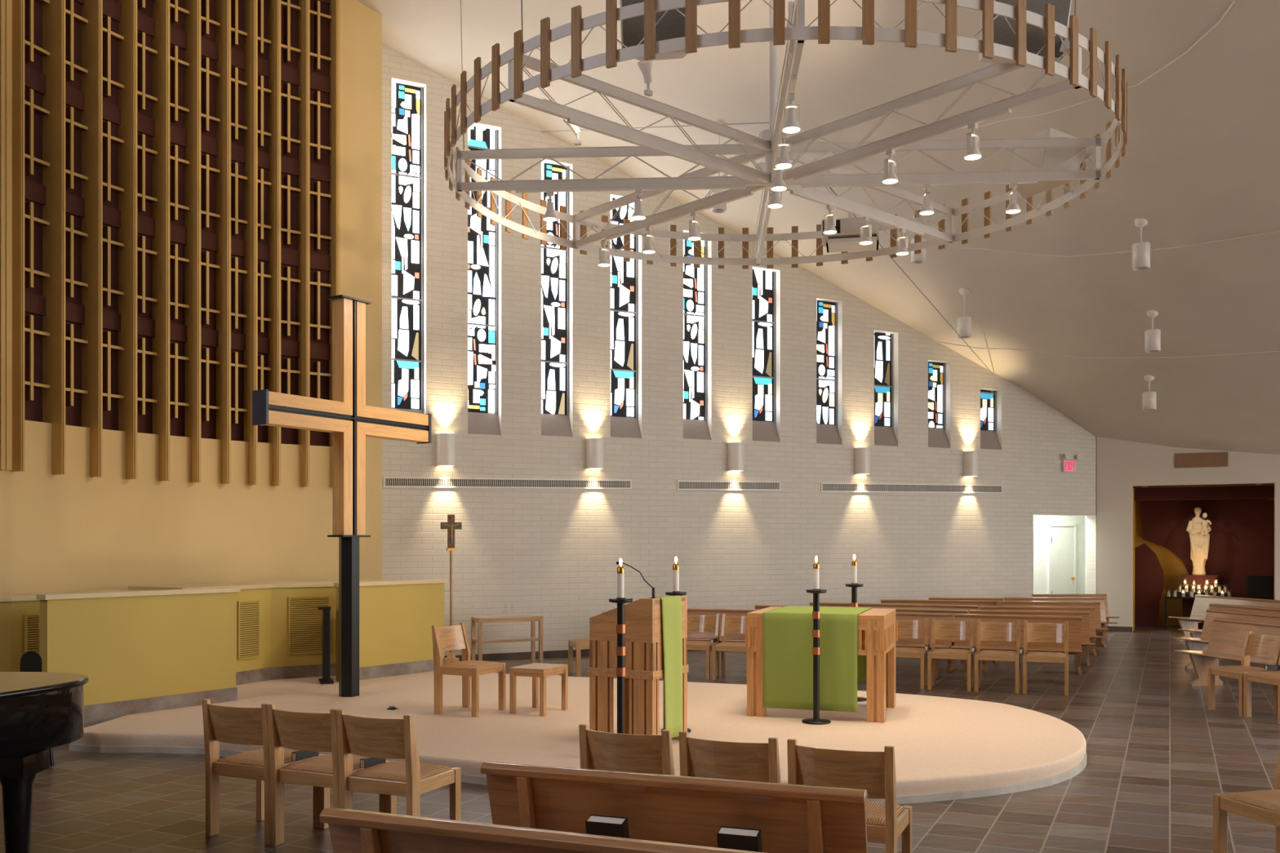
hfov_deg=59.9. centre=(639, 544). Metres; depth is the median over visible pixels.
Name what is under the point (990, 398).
window
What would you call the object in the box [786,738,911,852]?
chair
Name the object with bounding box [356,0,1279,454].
ceiling
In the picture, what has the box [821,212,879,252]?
projector
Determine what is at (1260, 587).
base cabinet
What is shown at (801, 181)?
ring chandelier
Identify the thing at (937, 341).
conduit
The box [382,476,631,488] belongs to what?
air vent
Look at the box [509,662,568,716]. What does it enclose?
side table
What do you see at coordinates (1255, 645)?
chair
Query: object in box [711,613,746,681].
chair
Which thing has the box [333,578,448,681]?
wall
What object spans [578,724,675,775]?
chair
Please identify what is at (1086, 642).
pew
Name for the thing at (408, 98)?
window
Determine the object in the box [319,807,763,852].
pew
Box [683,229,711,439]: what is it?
window
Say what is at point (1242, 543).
wall panel
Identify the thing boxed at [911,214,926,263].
pendant light
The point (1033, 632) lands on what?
chair
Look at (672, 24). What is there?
loudspeaker
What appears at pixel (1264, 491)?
trim
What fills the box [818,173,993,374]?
cable
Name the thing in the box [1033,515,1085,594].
wall
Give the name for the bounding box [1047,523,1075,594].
door
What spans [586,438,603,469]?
wall sconce
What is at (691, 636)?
pew
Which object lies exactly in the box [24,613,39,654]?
air vent
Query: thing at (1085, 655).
pew
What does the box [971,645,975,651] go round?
hymnal
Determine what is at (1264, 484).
trim
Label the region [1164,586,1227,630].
stand
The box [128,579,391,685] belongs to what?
wall
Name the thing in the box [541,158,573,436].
window
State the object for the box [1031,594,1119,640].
pew
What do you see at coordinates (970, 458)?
wall sconce
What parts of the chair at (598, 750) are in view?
leg, backrest, leg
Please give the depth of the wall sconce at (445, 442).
15.63 m
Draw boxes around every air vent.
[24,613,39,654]
[237,600,260,659]
[288,595,329,654]
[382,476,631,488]
[676,480,781,490]
[820,482,1002,493]
[1174,452,1227,467]
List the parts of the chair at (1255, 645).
leg, seat rail, leg, rush seat, leg, backrest, leg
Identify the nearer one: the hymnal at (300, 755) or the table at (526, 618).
the hymnal at (300, 755)
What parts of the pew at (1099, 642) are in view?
rail, backrest, seat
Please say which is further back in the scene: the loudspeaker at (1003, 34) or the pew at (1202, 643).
the pew at (1202, 643)
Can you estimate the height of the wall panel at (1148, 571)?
1.720 m
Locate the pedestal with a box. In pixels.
[1180,574,1217,628]
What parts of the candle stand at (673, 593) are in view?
dish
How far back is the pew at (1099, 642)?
18.69 m
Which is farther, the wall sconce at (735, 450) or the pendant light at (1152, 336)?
the wall sconce at (735, 450)
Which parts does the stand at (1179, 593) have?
leg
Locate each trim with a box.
[1133,483,1274,488]
[1133,485,1274,500]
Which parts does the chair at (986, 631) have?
leg, leg, seat rail, rush seat, backrest, leg, leg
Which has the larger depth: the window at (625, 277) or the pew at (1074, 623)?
the window at (625, 277)
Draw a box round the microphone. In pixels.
[616,561,655,598]
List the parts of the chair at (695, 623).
seat rail, rush seat, backrest, leg, leg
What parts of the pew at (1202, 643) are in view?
seat, backrest, rail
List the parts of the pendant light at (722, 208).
stem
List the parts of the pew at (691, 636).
seat, rail, backrest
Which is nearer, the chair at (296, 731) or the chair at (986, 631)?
the chair at (296, 731)
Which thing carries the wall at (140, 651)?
on the floor
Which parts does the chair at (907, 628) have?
seat rail, rush seat, backrest, leg, leg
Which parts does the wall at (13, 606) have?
cap rail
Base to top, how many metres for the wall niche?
2.924 m
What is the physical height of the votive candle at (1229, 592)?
0.150 m
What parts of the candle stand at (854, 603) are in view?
dish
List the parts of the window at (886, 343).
glass, frame, sill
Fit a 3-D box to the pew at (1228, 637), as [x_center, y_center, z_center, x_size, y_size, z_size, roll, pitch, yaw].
[7.048,1.300,11.878,0.608,0.800,3.212,0,0,-11]
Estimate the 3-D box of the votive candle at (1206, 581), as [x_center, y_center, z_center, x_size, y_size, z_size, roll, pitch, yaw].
[11.288,0.779,22.103,0.076,0.150,0.074,0,0,0]
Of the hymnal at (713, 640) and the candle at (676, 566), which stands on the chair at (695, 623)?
the hymnal at (713, 640)
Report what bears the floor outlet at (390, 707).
on the platform
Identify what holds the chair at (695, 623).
on the floor
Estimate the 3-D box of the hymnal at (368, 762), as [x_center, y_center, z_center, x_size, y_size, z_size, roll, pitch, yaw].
[-1.509,1.225,6.274,0.035,0.050,0.190,0,0,24]
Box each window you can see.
[391,77,426,413]
[467,122,502,435]
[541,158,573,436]
[609,193,642,438]
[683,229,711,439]
[751,266,780,442]
[816,297,842,444]
[874,329,898,446]
[928,360,951,448]
[980,387,1001,449]
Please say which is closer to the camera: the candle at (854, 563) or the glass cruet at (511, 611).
the candle at (854, 563)
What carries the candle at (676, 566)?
on the candle stand at (673, 593)
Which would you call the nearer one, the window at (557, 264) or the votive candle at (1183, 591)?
the window at (557, 264)
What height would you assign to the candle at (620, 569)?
0.284 m
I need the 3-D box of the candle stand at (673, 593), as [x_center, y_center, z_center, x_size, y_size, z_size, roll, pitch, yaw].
[0.296,0.965,9.130,0.250,1.155,0.250,0,0,0]
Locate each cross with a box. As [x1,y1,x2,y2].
[252,294,431,697]
[440,514,462,663]
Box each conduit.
[897,0,1235,133]
[937,341,1279,358]
[957,230,1279,257]
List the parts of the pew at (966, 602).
rail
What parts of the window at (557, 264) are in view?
glass, sill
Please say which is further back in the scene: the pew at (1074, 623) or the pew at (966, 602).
the pew at (966, 602)
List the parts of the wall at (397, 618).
cap rail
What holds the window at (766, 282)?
in the wall at (553, 554)
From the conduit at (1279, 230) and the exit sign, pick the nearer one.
the conduit at (1279, 230)
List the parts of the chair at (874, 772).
leg, backrest, seat rail, rush seat, leg, rail, leg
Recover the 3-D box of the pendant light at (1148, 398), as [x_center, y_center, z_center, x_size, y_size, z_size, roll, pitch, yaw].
[8.580,-2.553,18.700,0.216,0.578,0.216,0,0,0]
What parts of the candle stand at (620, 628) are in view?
dish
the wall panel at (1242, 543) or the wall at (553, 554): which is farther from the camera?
the wall panel at (1242, 543)
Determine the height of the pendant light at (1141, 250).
0.650 m
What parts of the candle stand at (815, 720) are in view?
dish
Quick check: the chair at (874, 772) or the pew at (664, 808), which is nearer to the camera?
the pew at (664, 808)
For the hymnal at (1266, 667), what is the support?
on the chair at (1273, 677)
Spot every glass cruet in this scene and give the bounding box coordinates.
[503,604,507,616]
[509,604,513,616]
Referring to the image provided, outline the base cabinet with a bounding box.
[1245,575,1273,599]
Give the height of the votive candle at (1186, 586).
0.150 m
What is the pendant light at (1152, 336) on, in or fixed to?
hanging from the ceiling
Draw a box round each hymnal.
[291,750,318,761]
[360,756,386,768]
[585,814,629,838]
[711,638,717,643]
[716,826,762,852]
[924,644,929,650]
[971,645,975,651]
[1264,665,1279,670]
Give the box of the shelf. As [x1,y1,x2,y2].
[473,636,539,643]
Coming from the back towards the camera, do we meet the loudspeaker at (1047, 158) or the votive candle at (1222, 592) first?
the votive candle at (1222, 592)
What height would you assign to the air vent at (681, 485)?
0.150 m
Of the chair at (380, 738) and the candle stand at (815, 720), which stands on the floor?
the chair at (380, 738)
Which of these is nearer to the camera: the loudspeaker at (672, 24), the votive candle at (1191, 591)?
the loudspeaker at (672, 24)
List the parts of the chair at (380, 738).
leg, backrest, seat rail, leg, rush seat, leg, rail, leg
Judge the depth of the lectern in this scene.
8.41 m
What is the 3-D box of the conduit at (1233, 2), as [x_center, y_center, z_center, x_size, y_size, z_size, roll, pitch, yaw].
[4.789,-5.197,12.768,0.543,0.299,4.383,0,0,-34]
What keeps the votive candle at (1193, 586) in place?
on the stand at (1179, 593)
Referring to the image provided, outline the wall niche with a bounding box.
[1133,486,1274,630]
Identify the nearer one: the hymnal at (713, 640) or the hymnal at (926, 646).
the hymnal at (926, 646)
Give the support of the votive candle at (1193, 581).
on the stand at (1179, 593)
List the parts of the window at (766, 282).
glass, frame, sill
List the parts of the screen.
divider rail, divider rail, divider rail, divider rail, divider rail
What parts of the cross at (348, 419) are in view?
plate, plate, post, collar plate, plate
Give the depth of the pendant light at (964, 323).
17.82 m
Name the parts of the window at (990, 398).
glass, frame, sill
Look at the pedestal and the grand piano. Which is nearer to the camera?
the grand piano
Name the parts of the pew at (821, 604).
backrest, rail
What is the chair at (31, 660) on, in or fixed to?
on the floor
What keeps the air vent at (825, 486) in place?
in the wall at (553, 554)
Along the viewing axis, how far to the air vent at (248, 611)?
12.28 m
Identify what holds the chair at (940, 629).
on the floor
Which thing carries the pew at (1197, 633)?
on the floor
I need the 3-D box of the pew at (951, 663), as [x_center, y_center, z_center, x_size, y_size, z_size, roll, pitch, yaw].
[2.970,1.300,15.547,3.069,0.800,0.608,0,0,26]
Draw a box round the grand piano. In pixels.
[0,671,88,852]
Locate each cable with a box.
[541,122,768,132]
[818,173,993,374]
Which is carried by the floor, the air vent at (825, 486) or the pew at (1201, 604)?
the pew at (1201, 604)
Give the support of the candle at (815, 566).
on the candle stand at (815, 720)
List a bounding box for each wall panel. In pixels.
[1134,543,1164,626]
[1140,499,1274,597]
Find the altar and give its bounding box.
[745,606,897,723]
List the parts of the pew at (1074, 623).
seat, rail, backrest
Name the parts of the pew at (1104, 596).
rail, backrest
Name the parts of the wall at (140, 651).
cap rail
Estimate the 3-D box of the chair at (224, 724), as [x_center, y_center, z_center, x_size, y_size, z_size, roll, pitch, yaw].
[-2.227,1.300,6.541,0.485,0.800,0.524,0,0,24]
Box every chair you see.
[20,650,53,766]
[201,698,324,845]
[266,703,390,846]
[336,709,461,821]
[431,622,505,717]
[568,611,604,676]
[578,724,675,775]
[679,731,781,783]
[687,613,719,679]
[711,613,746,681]
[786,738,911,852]
[895,618,928,689]
[927,618,973,691]
[974,619,1020,693]
[1022,620,1068,696]
[1207,631,1279,716]
[1213,753,1279,852]
[1244,657,1279,724]
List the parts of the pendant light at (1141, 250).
stem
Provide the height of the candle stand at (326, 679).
0.851 m
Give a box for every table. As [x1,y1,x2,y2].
[471,614,542,663]
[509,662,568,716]
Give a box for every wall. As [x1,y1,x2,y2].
[0,0,382,594]
[0,589,140,671]
[35,586,240,728]
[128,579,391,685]
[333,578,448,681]
[382,44,1096,655]
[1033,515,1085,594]
[1096,436,1279,631]
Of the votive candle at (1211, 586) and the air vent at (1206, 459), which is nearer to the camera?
the air vent at (1206, 459)
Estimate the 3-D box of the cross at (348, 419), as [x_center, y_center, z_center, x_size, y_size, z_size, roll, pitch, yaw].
[-2.955,-0.471,11.280,0.220,4.027,2.260,0,0,31]
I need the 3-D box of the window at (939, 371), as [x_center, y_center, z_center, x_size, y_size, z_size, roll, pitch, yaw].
[5.332,-2.509,20.004,0.533,1.563,0.180,0,0,-27]
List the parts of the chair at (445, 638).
leg, backrest, rail, leg, rush seat, leg, seat rail, leg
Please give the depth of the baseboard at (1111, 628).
21.52 m
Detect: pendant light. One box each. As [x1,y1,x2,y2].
[711,120,726,213]
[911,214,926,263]
[957,288,971,338]
[1132,217,1150,271]
[1142,374,1156,410]
[1144,310,1160,352]
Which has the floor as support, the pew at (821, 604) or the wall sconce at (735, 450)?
the pew at (821, 604)
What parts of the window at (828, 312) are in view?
glass, frame, sill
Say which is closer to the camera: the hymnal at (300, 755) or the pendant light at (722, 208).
the hymnal at (300, 755)
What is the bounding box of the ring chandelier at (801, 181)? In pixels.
[444,0,1127,269]
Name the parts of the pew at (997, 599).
rail, backrest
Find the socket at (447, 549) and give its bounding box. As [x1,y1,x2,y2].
[446,548,456,551]
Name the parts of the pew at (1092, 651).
rail, backrest, seat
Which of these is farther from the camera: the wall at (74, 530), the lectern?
the wall at (74, 530)
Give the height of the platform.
0.158 m
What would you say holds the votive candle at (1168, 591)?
on the stand at (1179, 593)
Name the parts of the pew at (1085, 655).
rail, backrest, seat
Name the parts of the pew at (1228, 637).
seat, backrest, rail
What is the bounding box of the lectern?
[587,595,688,740]
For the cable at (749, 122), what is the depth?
11.94 m
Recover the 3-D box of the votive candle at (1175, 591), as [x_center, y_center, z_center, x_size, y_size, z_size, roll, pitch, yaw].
[10.599,0.969,22.000,0.076,0.150,0.074,0,0,0]
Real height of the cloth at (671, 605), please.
1.086 m
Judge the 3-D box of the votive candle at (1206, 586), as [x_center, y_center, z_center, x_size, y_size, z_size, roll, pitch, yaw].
[11.193,0.879,21.960,0.076,0.150,0.074,0,0,0]
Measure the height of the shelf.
0.030 m
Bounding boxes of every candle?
[617,558,624,597]
[672,556,679,591]
[813,555,819,589]
[851,554,857,583]
[1166,589,1170,596]
[1173,589,1177,596]
[1177,584,1182,591]
[1181,589,1185,596]
[1182,578,1186,586]
[1184,584,1188,591]
[1189,589,1193,597]
[1191,579,1195,586]
[1191,584,1195,591]
[1196,584,1200,589]
[1196,589,1201,595]
[1204,579,1208,586]
[1204,584,1208,592]
[1204,589,1208,595]
[1209,584,1214,592]
[1212,589,1217,595]
[1213,579,1217,586]
[1217,584,1222,592]
[1220,590,1224,596]
[1223,585,1227,592]
[1227,590,1231,596]
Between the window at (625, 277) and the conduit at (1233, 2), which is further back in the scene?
the window at (625, 277)
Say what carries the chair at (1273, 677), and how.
on the floor
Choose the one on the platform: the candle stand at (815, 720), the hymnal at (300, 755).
the candle stand at (815, 720)
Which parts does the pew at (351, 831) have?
backrest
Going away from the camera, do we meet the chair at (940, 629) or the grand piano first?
the grand piano
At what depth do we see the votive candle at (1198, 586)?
21.98 m
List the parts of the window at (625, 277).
glass, sill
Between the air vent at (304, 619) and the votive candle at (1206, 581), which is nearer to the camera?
the air vent at (304, 619)
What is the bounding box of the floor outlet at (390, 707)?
[386,706,397,709]
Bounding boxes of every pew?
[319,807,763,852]
[480,761,867,852]
[687,608,952,679]
[754,604,968,671]
[809,602,978,662]
[880,599,996,609]
[928,597,1003,605]
[951,613,1082,680]
[968,609,1094,675]
[979,605,1102,666]
[998,600,1108,655]
[1003,597,1117,647]
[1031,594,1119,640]
[1168,595,1279,640]
[1172,608,1279,669]
[1174,617,1279,686]
[1177,603,1279,638]
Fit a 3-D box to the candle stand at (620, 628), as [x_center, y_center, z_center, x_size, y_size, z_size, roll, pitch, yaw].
[-0.139,0.965,8.020,0.250,1.155,0.250,0,0,0]
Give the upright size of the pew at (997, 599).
0.800 m
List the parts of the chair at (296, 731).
leg, backrest, seat rail, rush seat, leg, leg, rail, leg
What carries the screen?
attached to the wall at (74, 530)
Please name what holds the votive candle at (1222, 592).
on the stand at (1179, 593)
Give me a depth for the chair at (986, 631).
13.02 m
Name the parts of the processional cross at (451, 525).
cross panel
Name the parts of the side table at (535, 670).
leg, leg, leg, leg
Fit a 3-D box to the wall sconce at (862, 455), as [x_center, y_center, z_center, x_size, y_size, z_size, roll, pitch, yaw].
[3.840,-1.425,19.040,0.230,0.450,0.190,0,0,-27]
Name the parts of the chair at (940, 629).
leg, leg, seat rail, rush seat, backrest, leg, leg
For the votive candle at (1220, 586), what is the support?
on the stand at (1179, 593)
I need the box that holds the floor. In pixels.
[0,625,1279,852]
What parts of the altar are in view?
leg, leg, leg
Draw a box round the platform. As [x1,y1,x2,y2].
[68,671,1086,804]
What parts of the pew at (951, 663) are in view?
rail, backrest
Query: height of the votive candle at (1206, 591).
0.150 m
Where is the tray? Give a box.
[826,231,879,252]
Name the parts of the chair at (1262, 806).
leg, seat rail, rush seat, leg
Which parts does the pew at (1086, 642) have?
rail, backrest, seat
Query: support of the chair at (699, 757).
on the floor
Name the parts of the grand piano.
leg, lid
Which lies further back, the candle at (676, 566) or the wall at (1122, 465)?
the wall at (1122, 465)
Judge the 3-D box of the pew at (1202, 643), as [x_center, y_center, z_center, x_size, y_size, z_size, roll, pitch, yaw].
[7.948,1.300,13.546,0.608,0.800,3.612,0,0,-11]
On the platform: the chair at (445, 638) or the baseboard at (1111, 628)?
the chair at (445, 638)
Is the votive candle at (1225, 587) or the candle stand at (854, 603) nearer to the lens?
the candle stand at (854, 603)
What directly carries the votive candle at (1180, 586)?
on the stand at (1179, 593)
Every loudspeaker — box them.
[619,0,687,61]
[978,0,1071,64]
[1010,127,1084,198]
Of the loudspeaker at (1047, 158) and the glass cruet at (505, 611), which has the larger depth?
the glass cruet at (505, 611)
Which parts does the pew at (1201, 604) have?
seat, backrest, rail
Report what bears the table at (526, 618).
on the floor
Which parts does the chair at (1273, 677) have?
leg, seat rail, rush seat, leg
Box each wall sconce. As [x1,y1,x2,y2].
[436,433,454,466]
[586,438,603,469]
[728,442,743,471]
[854,447,870,474]
[963,451,977,476]
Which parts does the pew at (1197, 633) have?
seat, rail, backrest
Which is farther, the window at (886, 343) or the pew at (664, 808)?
the window at (886, 343)
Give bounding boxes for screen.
[0,0,339,487]
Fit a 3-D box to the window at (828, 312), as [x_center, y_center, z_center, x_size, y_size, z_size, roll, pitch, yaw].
[3.173,-2.925,18.910,0.544,2.458,0.180,0,0,-27]
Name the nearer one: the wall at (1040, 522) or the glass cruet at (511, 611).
the glass cruet at (511, 611)
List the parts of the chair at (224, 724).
leg, backrest, seat rail, rush seat, leg, leg, rail, leg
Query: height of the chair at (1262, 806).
0.800 m
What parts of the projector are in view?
len panel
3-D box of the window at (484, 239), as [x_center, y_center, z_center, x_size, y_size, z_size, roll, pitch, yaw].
[-2.287,-3.834,16.142,0.519,4.494,0.180,0,0,-27]
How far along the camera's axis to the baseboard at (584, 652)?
16.32 m
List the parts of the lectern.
leg, panel, leg, rail, leg, panel, leg, panel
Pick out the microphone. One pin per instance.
(617, 562)
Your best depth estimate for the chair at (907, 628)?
13.36 m
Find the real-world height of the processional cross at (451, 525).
2.101 m
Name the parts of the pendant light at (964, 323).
stem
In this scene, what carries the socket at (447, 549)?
attached to the processional cross at (451, 525)
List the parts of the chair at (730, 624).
leg, leg, seat rail, rush seat, backrest, leg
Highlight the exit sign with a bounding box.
[1060,453,1081,472]
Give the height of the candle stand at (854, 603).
1.155 m
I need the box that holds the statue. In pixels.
[1186,506,1211,575]
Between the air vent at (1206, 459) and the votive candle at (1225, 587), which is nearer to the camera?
the air vent at (1206, 459)
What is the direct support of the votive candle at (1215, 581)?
on the stand at (1179, 593)
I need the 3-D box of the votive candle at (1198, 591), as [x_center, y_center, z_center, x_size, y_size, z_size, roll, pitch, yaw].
[10.987,0.969,21.814,0.076,0.150,0.074,0,0,0]
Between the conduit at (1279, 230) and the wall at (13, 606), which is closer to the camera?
the wall at (13, 606)
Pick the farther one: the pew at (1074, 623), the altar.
the pew at (1074, 623)
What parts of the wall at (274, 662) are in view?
cap rail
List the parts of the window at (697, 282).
glass, sill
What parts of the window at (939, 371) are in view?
glass, frame, sill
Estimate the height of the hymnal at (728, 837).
0.207 m
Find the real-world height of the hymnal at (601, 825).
0.207 m
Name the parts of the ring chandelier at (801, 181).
post, post, track spotlight, track spotlight, post, track spotlight, track spotlight, track spotlight, track spotlight, track spotlight, post, track spotlight, track spotlight, track spotlight, track spotlight, track spotlight, track spotlight, post, track spotlight, track spotlight, track spotlight, track spotlight, track spotlight, post, track spotlight, track spotlight, post, post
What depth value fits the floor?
7.76 m
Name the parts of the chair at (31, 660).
backrest, leg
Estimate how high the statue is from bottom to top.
1.383 m
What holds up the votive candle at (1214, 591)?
on the stand at (1179, 593)
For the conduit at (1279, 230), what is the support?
attached to the ceiling
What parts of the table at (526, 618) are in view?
leg, leg, leg, leg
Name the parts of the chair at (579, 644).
leg, seat rail, leg, rush seat, rail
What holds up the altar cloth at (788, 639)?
on the altar
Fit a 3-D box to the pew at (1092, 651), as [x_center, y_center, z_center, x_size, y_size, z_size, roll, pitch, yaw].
[6.377,1.300,17.179,1.523,0.800,0.608,0,0,9]
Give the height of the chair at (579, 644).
0.800 m
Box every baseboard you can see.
[444,648,711,661]
[1106,626,1132,631]
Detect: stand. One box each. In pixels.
[316,605,333,684]
[608,597,632,733]
[661,591,691,733]
[801,588,831,724]
[845,582,866,702]
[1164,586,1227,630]
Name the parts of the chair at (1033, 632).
leg, leg, rush seat, seat rail, backrest, leg, leg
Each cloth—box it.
[648,595,682,737]
[763,605,871,712]
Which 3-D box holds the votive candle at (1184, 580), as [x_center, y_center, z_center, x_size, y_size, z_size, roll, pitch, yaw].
[10.934,0.779,22.272,0.076,0.150,0.074,0,0,0]

